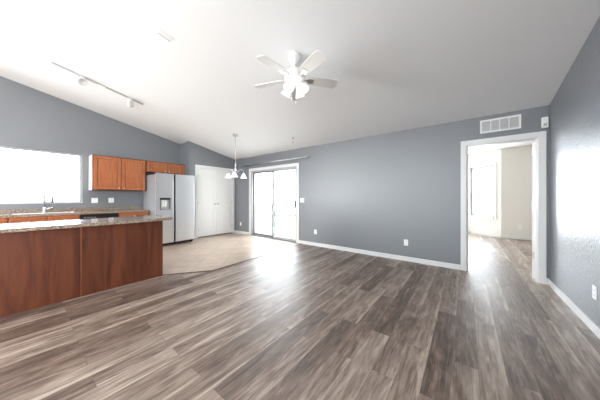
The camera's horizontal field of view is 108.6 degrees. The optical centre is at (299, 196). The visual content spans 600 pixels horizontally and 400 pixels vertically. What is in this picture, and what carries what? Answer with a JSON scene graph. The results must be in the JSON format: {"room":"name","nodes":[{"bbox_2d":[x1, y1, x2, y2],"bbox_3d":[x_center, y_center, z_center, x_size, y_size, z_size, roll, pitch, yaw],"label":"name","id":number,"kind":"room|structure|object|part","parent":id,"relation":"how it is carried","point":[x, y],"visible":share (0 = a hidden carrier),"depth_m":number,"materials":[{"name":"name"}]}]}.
{"room":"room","nodes":[
{"label":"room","id":0,"kind":"room"},
{"bbox_2d":[0,76,179,209],"bbox_3d":[-5.628,-0.655,4.017,0.120,3.750,9.500,0,0,38],"label":"wall","id":1,"kind":"structure","parent":0,"point":[30,118],"depth_m":4.76,"materials":[{"name":"grey paint"}]},
{"bbox_2d":[0,146,82,203],"bbox_3d":[-5.474,-0.415,4.190,0.112,1.090,1.761,0,0,38],"label":"window","id":2,"kind":"structure","parent":1,"relation":"in","point":[4,147],"depth_m":4.58,"materials":[{"name":"grey plastic"}]},
{"bbox_3d":[-5.455,0.124,4.175,0.062,0.012,1.761,0,0,38],"label":"sill","id":3,"kind":"part","parent":2,"relation":"part of","materials":[{"name":"white paint"}]},
{"bbox_2d":[0,206,140,213],"bbox_3d":[-5.138,0.272,4.539,0.020,0.074,2.985,0,0,38],"label":"backsplash","id":4,"kind":"structure","parent":1,"relation":"attached to","point":[118,207],"depth_m":4.65,"materials":[{"name":"stone"}]},
{"bbox_2d":[91,198,97,202],"bbox_3d":[-4.777,0.080,5.016,0.009,0.116,0.110,0,0,38],"label":"wall outlet","id":5,"kind":"object","parent":1,"relation":"attached to","point":[93,200],"visible":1,"depth_m":5.01,"materials":[{"name":"white plastic"}]},
{"bbox_2d":[108,198,113,202],"bbox_3d":[-4.598,0.080,5.250,0.009,0.116,0.100,0,0,38],"label":"wall outlet","id":6,"kind":"object","parent":1,"relation":"attached to","point":[110,200],"visible":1,"depth_m":5.25,"materials":[{"name":"white plastic"}]},
{"bbox_2d":[89,154,145,190],"bbox_3d":[-4.369,-0.545,5.203,0.428,0.780,0.996,0,0,38],"label":"upper cabinet","id":7,"kind":"object","parent":1,"relation":"attached to","point":[106,173],"visible":1,"depth_m":5.02,"materials":[{"name":"brown wood"}]},
{"bbox_3d":[-4.691,-0.545,4.826,0.378,0.780,0.005,0,0,38],"label":"panel","id":8,"kind":"part","parent":7,"relation":"part of","materials":[{"name":"beige wood"}]},
{"bbox_3d":[-4.374,-0.542,4.904,0.026,0.742,0.472,0,0,38],"label":"cabinet door","id":9,"kind":"part","parent":7,"relation":"part of","materials":[{"name":"brown wood"}]},
{"bbox_3d":[-4.078,-0.542,5.289,0.026,0.742,0.472,0,0,38],"label":"cabinet door","id":10,"kind":"part","parent":7,"relation":"part of","materials":[{"name":"brown wood"}]},
{"bbox_2d":[146,160,184,174],"bbox_3d":[-3.769,-0.790,5.983,0.428,0.290,0.968,0,0,38],"label":"upper cabinet","id":11,"kind":"object","parent":1,"relation":"attached to","point":[152,167],"visible":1,"depth_m":5.82,"materials":[{"name":"brown wood"}]},
{"bbox_3d":[-3.772,-0.787,5.685,0.026,0.252,0.461,0,0,38],"label":"door","id":12,"kind":"part","parent":11,"relation":"part of","materials":[{"name":"brown wood"}]},
{"bbox_3d":[-3.483,-0.787,6.062,0.026,0.252,0.461,0,0,38],"label":"door","id":13,"kind":"part","parent":11,"relation":"part of","materials":[{"name":"brown wood"}]},
{"bbox_2d":[179,143,185,174],"bbox_3d":[-3.424,-0.180,6.404,0.460,2.799,0.110,0,0,38],"label":"wall","id":14,"kind":"structure","parent":0,"point":[182,147],"depth_m":6.37,"materials":[{"name":"grey paint"}]},
{"bbox_2d":[186,141,234,235],"bbox_3d":[-2.753,-0.191,6.808,0.110,2.822,1.570,0,0,38],"label":"wall","id":15,"kind":"structure","parent":0,"point":[196,154],"depth_m":6.46,"materials":[{"name":"grey paint"}]},
{"bbox_2d":[198,168,215,236],"bbox_3d":[-2.836,0.168,6.603,0.090,2.045,0.590,0,0,38],"label":"door","id":16,"kind":"structure","parent":15,"relation":"in","point":[206,178],"depth_m":6.59,"materials":[{"name":"white paint"}]},
{"bbox_2d":[195,165,234,238],"bbox_3d":[-2.696,0.135,6.868,0.128,2.170,1.345,0,0,38],"label":"trim","id":17,"kind":"structure","parent":15,"relation":"attached to","point":[196,166],"depth_m":6.57,"materials":[{"name":"white paint"}]},
{"bbox_2d":[216,170,231,233],"bbox_3d":[-2.472,0.168,7.075,0.090,2.045,0.590,0,0,38],"label":"door","id":18,"kind":"structure","parent":15,"relation":"in","point":[223,185],"depth_m":7.05,"materials":[{"name":"white paint"}]},
{"bbox_2d":[162,244,300,275],"bbox_3d":[-0.912,1.217,4.371,0.389,0.006,3.171,0,0,44],"label":"trim","id":19,"kind":"structure","parent":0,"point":[298,244],"depth_m":3.77,"materials":[{"name":"brown"}]},
{"bbox_2d":[0,232,599,399],"bbox_3d":[-0.363,1.270,3.094,9.350,0.100,14.460,0,0,38],"label":"floor","id":20,"kind":"structure","parent":0,"point":[303,321],"depth_m":1.93,"materials":[{"name":"grey laminate"}]},
{"bbox_2d":[0,218,8,223],"bbox_3d":[-5.511,0.789,3.514,0.618,0.862,0.905,0,0,38],"label":"base cabinet","id":21,"kind":"object","parent":20,"relation":"on","point":[2,220],"visible":0.24,"depth_m":3.67,"materials":[{"name":"brown wood"}]},
{"bbox_3d":[-5.156,0.446,3.526,0.026,0.148,0.428,0,0,38],"label":"drawer","id":22,"kind":"part","parent":21,"relation":"part of","materials":[{"name":"brown wood"}]},
{"bbox_2d":[0,206,148,217],"bbox_3d":[-4.890,0.295,4.349,0.645,0.120,2.985,0,0,38],"label":"countertop","id":23,"kind":"structure","parent":21,"relation":"on","point":[8,213],"depth_m":4.54,"materials":[{"name":"stone"}]},
{"bbox_2d":[13,212,69,214],"bbox_3d":[-4.944,0.334,4.185,0.376,0.046,0.756,0,0,38],"label":"sink","id":24,"kind":"object","parent":23,"relation":"in","point":[47,212],"visible":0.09,"depth_m":4.25,"materials":[{"name":"silver metal"}]},
{"bbox_2d":[42,193,53,211],"bbox_3d":[-5.091,0.114,4.380,0.199,0.392,0.102,0,0,-7],"label":"kitchen faucet","id":25,"kind":"object","parent":23,"relation":"on","point":[52,199],"visible":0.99,"depth_m":4.34,"materials":[{"name":"silver metal"}]},
{"bbox_3d":[-5.083,0.069,4.354,0.174,0.302,0.025,0,0,-4],"label":"spout","id":26,"kind":"part","parent":25,"relation":"part of","materials":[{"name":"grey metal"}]},
{"bbox_2d":[9,215,79,222],"bbox_3d":[-4.968,0.789,4.220,0.618,0.862,0.865,0,0,38],"label":"base cabinet","id":27,"kind":"object","parent":20,"relation":"on","point":[59,217],"visible":0.16,"depth_m":4.01,"materials":[{"name":"brown wood"}]},
{"bbox_3d":[-4.883,0.446,3.881,0.026,0.148,0.408,0,0,38],"label":"drawer","id":28,"kind":"part","parent":27,"relation":"part of","materials":[{"name":"brown wood"}]},
{"bbox_3d":[-4.619,0.446,4.224,0.026,0.148,0.408,0,0,38],"label":"drawer","id":29,"kind":"part","parent":27,"relation":"part of","materials":[{"name":"brown wood"}]},
{"bbox_2d":[0,221,162,316],"bbox_3d":[-3.412,0.791,2.220,0.640,0.858,3.355,0,0,38],"label":"base cabinet","id":30,"kind":"object","parent":20,"relation":"on","point":[39,268],"visible":0.83,"depth_m":2.58,"materials":[{"name":"brown wood"}]},
{"bbox_3d":[-3.046,0.791,2.181,0.012,0.858,1.164,0,0,38],"label":"panel","id":31,"kind":"part","parent":30,"relation":"part of","materials":[{"name":"brown wood"}]},
{"bbox_2d":[0,215,172,232],"bbox_3d":[-3.356,0.341,2.231,0.720,0.042,3.500,0,0,38],"label":"countertop","id":32,"kind":"structure","parent":30,"relation":"on","point":[45,225],"depth_m":2.71,"materials":[{"name":"stone"}]},
{"bbox_3d":[-2.412,0.791,3.005,0.012,0.858,0.891,0,0,38],"label":"panel","id":33,"kind":"part","parent":30,"relation":"part of","materials":[{"name":"brown wood"}]},
{"bbox_2d":[80,213,117,218],"bbox_3d":[-4.519,0.790,4.811,0.608,0.860,0.606,0,0,38],"label":"dishwasher","id":34,"kind":"object","parent":20,"relation":"on","point":[103,215],"visible":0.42,"depth_m":4.60,"materials":[{"name":"black plastic"}]},
{"bbox_2d":[118,211,148,216],"bbox_3d":[-4.148,0.789,5.285,0.618,0.862,0.585,0,0,38],"label":"base cabinet","id":35,"kind":"object","parent":20,"relation":"on","point":[125,214],"visible":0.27,"depth_m":5.09,"materials":[{"name":"brown wood"}]},
{"bbox_2d":[143,172,193,245],"bbox_3d":[-3.498,0.312,5.779,0.885,1.815,0.920,0,0,38],"label":"refrigerator","id":36,"kind":"object","parent":20,"relation":"on","point":[168,195],"visible":0.91,"depth_m":5.49,"materials":[{"name":"grey metal"}]},
{"bbox_3d":[-3.344,0.280,5.328,0.070,1.720,0.393,0,0,38],"label":"freezer door","id":37,"kind":"part","parent":36,"relation":"part of","materials":[{"name":"silver metal"}]},
{"bbox_3d":[-3.198,0.235,5.451,0.010,1.270,0.016,0,0,38],"label":"handle","id":38,"kind":"part","parent":36,"relation":"part of","materials":[{"name":"silver metal"}]},
{"bbox_2d":[0,0,599,158],"bbox_3d":[-2.502,-1.953,1.611,8.010,1.395,9.740,0,0,38],"label":"ceiling","id":39,"kind":"structure","parent":0,"point":[397,65],"depth_m":2.79,"materials":[{"name":"white paint"}]},
{"bbox_2d":[52,62,142,106],"bbox_3d":[-3.556,-1.949,3.897,0.181,0.379,1.224,0,0,38],"label":"track light","id":40,"kind":"object","parent":39,"relation":"attached to","point":[81,80],"visible":1,"depth_m":3.77,"materials":[{"name":"silver metal"}]},
{"bbox_2d":[156,28,174,42],"bbox_3d":[-1.649,-1.976,2.645,0.100,0.040,0.167,0,0,38],"label":"ceiling vent","id":41,"kind":"object","parent":39,"relation":"in","point":[160,32],"visible":1,"depth_m":2.64,"materials":[{"name":"white metal"}]},
{"bbox_2d":[225,134,245,178],"bbox_3d":[-1.594,-1.016,5.376,0.538,1.079,0.529,0,0,38],"label":"pendant chandelier","id":42,"kind":"object","parent":39,"relation":"hanging from","point":[234,174],"visible":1,"depth_m":5.33,"materials":[{"name":"silver metal"}]},
{"bbox_2d":[254,50,337,103],"bbox_3d":[-0.091,-1.471,2.675,1.100,0.642,1.064,0,0,38],"label":"ceiling fan","id":43,"kind":"object","parent":39,"relation":"hanging from","point":[294,76],"visible":1,"depth_m":2.63,"materials":[{"name":"white metal"}]},
{"bbox_3d":[-0.404,-1.480,2.835,0.407,0.043,0.154,0,0,22],"label":"blade","id":44,"kind":"part","parent":43,"relation":"part of","materials":[{"name":"white wood"}]},
{"bbox_3d":[-0.301,-1.480,2.424,0.154,0.043,0.410,0,0,38],"label":"blade","id":45,"kind":"part","parent":43,"relation":"part of","materials":[{"name":"white wood"}]},
{"bbox_3d":[-0.187,-1.342,2.769,0.115,0.134,0.117,0,0,-17],"label":"lamp shade","id":46,"kind":"part","parent":43,"relation":"part of","materials":[{"name":"white glass"}]},
{"bbox_3d":[-0.134,-1.342,2.579,0.117,0.134,0.115,0,0,-17],"label":"lamp shade","id":47,"kind":"part","parent":43,"relation":"part of","materials":[{"name":"white glass"}]},
{"bbox_3d":[-0.043,-1.480,3.064,0.154,0.043,0.407,0,0,4],"label":"blade","id":48,"kind":"part","parent":43,"relation":"part of","materials":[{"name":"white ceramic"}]},
{"bbox_3d":[0.002,-1.342,2.822,0.117,0.134,0.115,0,0,-17],"label":"lamp shade","id":49,"kind":"part","parent":43,"relation":"part of","materials":[{"name":"white glass"}]},
{"bbox_3d":[0.056,-1.342,2.633,0.115,0.134,0.117,0,0,-17],"label":"lamp shade","id":50,"kind":"part","parent":43,"relation":"part of","materials":[{"name":"white glass"}]},
{"bbox_3d":[0.129,-1.480,2.394,0.154,0.043,0.407,0,0,-32],"label":"blade","id":51,"kind":"part","parent":43,"relation":"part of","materials":[{"name":"white wood"}]},
{"bbox_3d":[0.286,-1.480,2.791,0.407,0.043,0.154,0,0,-14],"label":"blade","id":52,"kind":"part","parent":43,"relation":"part of","materials":[{"name":"white wood"}]},
{"bbox_2d":[235,105,548,277],"bbox_3d":[1.051,-0.140,4.946,9.570,2.720,0.120,0,0,38],"label":"wall","id":53,"kind":"structure","parent":0,"point":[375,193],"depth_m":4.28,"materials":[{"name":"grey paint"}]},
{"bbox_2d":[238,156,308,166],"bbox_3d":[-0.906,-1.020,6.314,2.856,0.080,0.099,0,0,38],"label":"curtain rod","id":54,"kind":"object","parent":53,"relation":"attached to","point":[305,157],"visible":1,"depth_m":6.09,"materials":[{"name":"silver metal"}]},
{"bbox_2d":[249,163,298,242],"bbox_3d":[-0.796,0.158,6.358,2.030,2.125,0.136,0,0,38],"label":"door","id":55,"kind":"structure","parent":53,"relation":"in","point":[294,166],"depth_m":6.32,"materials":[{"name":"white paint"}]},
{"bbox_3d":[-1.113,0.203,6.644,0.930,1.985,0.030,0,0,38],"label":"fixed panel","id":56,"kind":"part","parent":55,"relation":"part of","materials":[{"name":"glass"}]},
{"bbox_3d":[-0.449,0.203,6.076,0.905,1.985,0.030,0,0,38],"label":"sliding panel","id":57,"kind":"part","parent":55,"relation":"part of","materials":[{"name":"glass"}]},
{"bbox_2d":[235,230,548,283],"bbox_3d":[0.618,1.177,5.195,7.200,0.085,0.014,0,0,38],"label":"baseboard","id":58,"kind":"structure","parent":53,"relation":"attached to","point":[398,257],"depth_m":4.33,"materials":[{"name":"white paint"}]},
{"bbox_2d":[480,114,520,133],"bbox_3d":[3.066,-1.115,3.310,0.464,0.206,0.014,0,0,38],"label":"air vent","id":59,"kind":"object","parent":53,"relation":"in","point":[514,121],"visible":1,"depth_m":3.30,"materials":[{"name":"white plastic"}]},
{"bbox_2d":[461,131,545,283],"bbox_3d":[3.109,0.147,3.366,0.960,2.145,0.168,0,0,38],"label":"trim","id":60,"kind":"structure","parent":53,"relation":"attached to","point":[539,137],"depth_m":3.11,"materials":[{"name":"white paint"}]},
{"bbox_2d":[532,142,534,277],"bbox_3d":[3.824,0.193,3.380,0.787,2.030,0.166,0,0,-18],"label":"door","id":61,"kind":"structure","parent":53,"relation":"in","point":[533,143],"depth_m":3.21,"materials":[{"name":"white paint"}]},
{"bbox_2d":[541,117,547,127],"bbox_3d":[3.422,-1.042,3.014,0.062,0.145,0.048,0,0,38],"label":"sensor","id":62,"kind":"object","parent":53,"relation":"attached to","point":[544,120],"visible":1,"depth_m":3.00,"materials":[{"name":"white plastic"}]},
{"bbox_2d":[468,149,500,234],"bbox_3d":[5.930,-0.110,6.984,0.120,2.660,1.115,0,0,-13],"label":"wall","id":63,"kind":"structure","parent":0,"point":[493,226],"depth_m":6.74,"materials":[{"name":"white paint"}]},
{"bbox_2d":[468,162,495,218],"bbox_3d":[5.899,-0.185,6.984,0.120,1.730,0.870,0,0,-13],"label":"window","id":64,"kind":"structure","parent":63,"relation":"in","point":[488,165],"depth_m":7.08,"materials":[{"name":"grey plastic"}]},
{"bbox_2d":[468,230,500,237],"bbox_3d":[5.865,1.177,6.969,0.014,0.085,1.115,0,0,-13],"label":"baseboard","id":65,"kind":"structure","parent":63,"relation":"attached to","point":[469,231],"depth_m":6.86,"materials":[{"name":"white paint"}]},
{"bbox_2d":[468,140,534,154],"bbox_3d":[4.185,-1.490,5.764,5.640,0.100,5.000,0,0,38],"label":"ceiling","id":66,"kind":"structure","parent":0,"point":[471,150],"depth_m":6.15,"materials":[{"name":"white paint"}]},
{"bbox_2d":[501,146,531,237],"bbox_3d":[6.694,-0.110,5.965,1.670,2.660,0.120,0,0,38],"label":"wall","id":67,"kind":"structure","parent":0,"point":[516,162],"depth_m":6.23,"materials":[{"name":"white paint"}]},
{"bbox_2d":[502,235,531,240],"bbox_3d":[6.657,1.177,5.909,1.660,0.085,0.014,0,0,38],"label":"baseboard","id":68,"kind":"structure","parent":67,"relation":"attached to","point":[503,236],"depth_m":6.21,"materials":[{"name":"white paint"}]},
{"bbox_2d":[549,16,599,327],"bbox_3d":[0.624,-0.655,-0.796,0.120,3.750,9.500,0,0,38],"label":"wall","id":69,"kind":"structure","parent":0,"point":[574,110],"depth_m":2.25,"materials":[{"name":"grey paint"}]},
{"bbox_2d":[548,279,599,338],"bbox_3d":[0.567,1.177,-0.761,0.014,0.085,9.486,0,0,38],"label":"baseboard","id":70,"kind":"structure","parent":69,"relation":"attached to","point":[591,325],"depth_m":2.23,"materials":[{"name":"white paint"}]},
{"bbox_2d":[592,285,596,299],"bbox_3d":[2.651,0.860,1.943,0.009,0.116,0.072,0,0,38],"label":"wall outlet","id":71,"kind":"object","parent":69,"relation":"attached to","point":[594,289],"visible":1,"depth_m":1.94,"materials":[{"name":"white plastic"}]},
{"label":"outside","id":72,"kind":"structure","parent":0,"visible":0},
{"bbox_2d":[255,203,492,238],"bbox_3d":[3.050,1.405,3.962,60.000,0.130,70.000,0,0,38],"label":"ground","id":73,"kind":"structure","parent":72,"point":[263,223],"depth_m":13.44,"materials":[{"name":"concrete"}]},
{"bbox_2d":[270,205,284,223],"bbox_3d":[-1.111,0.885,10.645,0.546,0.911,0.577,0,0,-37],"label":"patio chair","id":74,"kind":"object","parent":73,"relation":"on","point":[279,215],"visible":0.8,"depth_m":10.68,"materials":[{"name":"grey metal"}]}
]}

